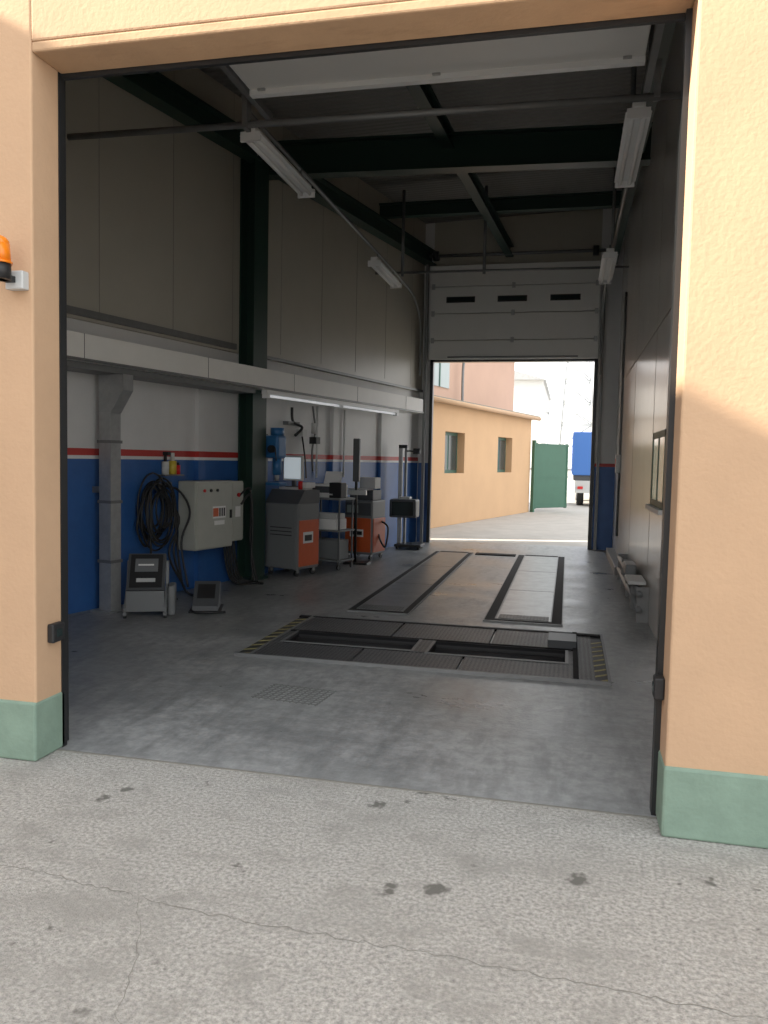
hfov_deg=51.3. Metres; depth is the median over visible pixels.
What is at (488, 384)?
building
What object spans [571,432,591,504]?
box truck
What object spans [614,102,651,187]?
light
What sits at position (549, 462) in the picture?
gate
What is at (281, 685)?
drain grate
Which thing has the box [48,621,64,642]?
sensor
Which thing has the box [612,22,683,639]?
wall
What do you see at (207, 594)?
box
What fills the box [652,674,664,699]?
sensor
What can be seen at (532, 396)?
building
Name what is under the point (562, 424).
lattice pylon
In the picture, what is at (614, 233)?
door track
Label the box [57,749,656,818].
joint
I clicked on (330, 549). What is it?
trolley
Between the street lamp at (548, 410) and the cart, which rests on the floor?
the cart
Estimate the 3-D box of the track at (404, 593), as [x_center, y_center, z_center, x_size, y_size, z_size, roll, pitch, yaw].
[0.584,0.869,11.145,0.660,0.018,5.840,2,4,13]
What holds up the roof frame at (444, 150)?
on the steel column
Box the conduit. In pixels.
[615,292,626,535]
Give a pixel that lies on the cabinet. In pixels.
(216, 506)
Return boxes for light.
[240,128,314,198]
[262,390,398,415]
[368,253,401,288]
[598,245,617,283]
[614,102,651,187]
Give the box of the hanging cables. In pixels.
[136,472,192,599]
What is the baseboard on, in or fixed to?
attached to the wall at (714, 714)
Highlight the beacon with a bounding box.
[0,235,28,290]
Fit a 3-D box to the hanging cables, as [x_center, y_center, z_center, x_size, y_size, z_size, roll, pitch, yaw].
[-2.364,0.269,8.830,0.495,1.409,0.745,3,4,26]
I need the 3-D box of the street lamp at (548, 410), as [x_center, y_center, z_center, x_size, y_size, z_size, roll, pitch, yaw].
[7.558,-2.765,37.154,0.240,4.120,0.200,2,4,13]
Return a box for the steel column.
[237,159,268,580]
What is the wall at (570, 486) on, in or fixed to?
on the ground
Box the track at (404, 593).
[347,551,472,614]
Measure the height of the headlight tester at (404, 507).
1.860 m
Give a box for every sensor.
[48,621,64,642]
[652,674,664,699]
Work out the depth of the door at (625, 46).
5.68 m
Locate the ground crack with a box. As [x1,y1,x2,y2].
[0,865,767,1023]
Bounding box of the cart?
[345,477,388,559]
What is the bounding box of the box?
[188,581,225,613]
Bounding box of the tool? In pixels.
[283,406,319,477]
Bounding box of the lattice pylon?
[559,362,592,467]
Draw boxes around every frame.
[58,8,692,815]
[103,22,675,265]
[420,245,606,550]
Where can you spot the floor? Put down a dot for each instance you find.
(147, 684)
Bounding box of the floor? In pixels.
[59,540,656,816]
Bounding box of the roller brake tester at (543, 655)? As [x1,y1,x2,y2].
[234,614,611,685]
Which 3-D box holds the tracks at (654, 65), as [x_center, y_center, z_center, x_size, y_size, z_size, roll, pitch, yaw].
[-0.396,-3.809,5.306,5.000,1.718,2.400,2,4,13]
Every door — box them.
[229,25,650,98]
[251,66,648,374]
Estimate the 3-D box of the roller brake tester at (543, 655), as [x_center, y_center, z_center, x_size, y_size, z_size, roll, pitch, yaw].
[0.404,1.304,6.919,2.920,0.440,1.675,2,4,13]
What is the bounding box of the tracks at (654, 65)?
[67,24,680,140]
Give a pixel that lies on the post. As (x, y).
(356, 441)
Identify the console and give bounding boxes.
[122,554,176,618]
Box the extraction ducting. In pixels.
[67,330,423,412]
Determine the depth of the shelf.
9.05 m
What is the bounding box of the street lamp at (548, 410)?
[545,408,550,443]
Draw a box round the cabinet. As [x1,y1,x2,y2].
[178,480,263,584]
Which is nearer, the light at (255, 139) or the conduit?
the light at (255, 139)
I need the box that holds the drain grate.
[251,684,336,705]
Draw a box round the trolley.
[312,471,354,570]
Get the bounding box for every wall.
[0,0,767,775]
[66,68,425,613]
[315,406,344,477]
[416,208,623,549]
[529,468,574,492]
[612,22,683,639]
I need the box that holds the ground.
[430,492,588,546]
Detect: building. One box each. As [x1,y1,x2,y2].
[430,395,540,527]
[434,362,514,410]
[513,371,551,467]
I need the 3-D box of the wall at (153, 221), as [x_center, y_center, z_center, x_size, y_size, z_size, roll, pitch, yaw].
[-1.931,-2.322,10.227,0.340,6.400,11.990,3,4,26]
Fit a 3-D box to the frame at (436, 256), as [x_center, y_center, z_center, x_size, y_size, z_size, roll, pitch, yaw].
[2.386,-2.098,14.949,3.550,5.510,0.338,2,4,13]
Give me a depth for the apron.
2.85 m
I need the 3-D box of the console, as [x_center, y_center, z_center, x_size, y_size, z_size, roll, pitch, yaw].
[-2.330,0.725,7.983,0.485,0.600,0.430,0,4,-11]
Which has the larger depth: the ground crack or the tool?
the tool
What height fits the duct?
2.375 m
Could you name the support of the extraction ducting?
attached to the wall at (153, 221)
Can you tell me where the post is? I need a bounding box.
[343,438,370,564]
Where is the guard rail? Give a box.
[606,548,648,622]
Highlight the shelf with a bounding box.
[159,452,183,475]
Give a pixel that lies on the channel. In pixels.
(476, 553)
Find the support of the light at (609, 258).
attached to the roof frame at (444, 150)
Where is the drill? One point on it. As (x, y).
(275, 442)
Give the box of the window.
[645,429,665,514]
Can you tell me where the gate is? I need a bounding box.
[530,440,568,511]
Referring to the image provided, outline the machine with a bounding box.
[265,455,319,576]
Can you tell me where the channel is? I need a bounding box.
[475,552,515,556]
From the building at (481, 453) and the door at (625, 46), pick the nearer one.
the door at (625, 46)
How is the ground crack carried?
on the apron
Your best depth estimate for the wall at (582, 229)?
14.79 m
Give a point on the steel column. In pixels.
(254, 177)
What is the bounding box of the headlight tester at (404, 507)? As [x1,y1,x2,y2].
[389,445,424,549]
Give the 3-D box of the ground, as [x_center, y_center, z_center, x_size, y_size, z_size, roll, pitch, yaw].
[11.825,-1.501,51.541,60.000,0.115,74.250,2,4,13]
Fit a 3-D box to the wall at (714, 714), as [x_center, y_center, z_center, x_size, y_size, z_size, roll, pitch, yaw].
[0.376,-2.132,3.555,17.000,7.000,0.240,2,4,13]
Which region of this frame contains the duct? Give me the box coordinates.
[90,374,132,613]
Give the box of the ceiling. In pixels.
[198,39,648,223]
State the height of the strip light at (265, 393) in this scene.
0.103 m
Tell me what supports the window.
in the wall at (649, 235)
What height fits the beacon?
0.240 m
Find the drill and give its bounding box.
[266,428,286,485]
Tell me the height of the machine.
1.620 m
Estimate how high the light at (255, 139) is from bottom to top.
0.220 m
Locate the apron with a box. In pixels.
[0,750,767,1023]
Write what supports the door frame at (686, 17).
attached to the wall at (714, 714)
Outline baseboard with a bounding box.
[0,692,767,848]

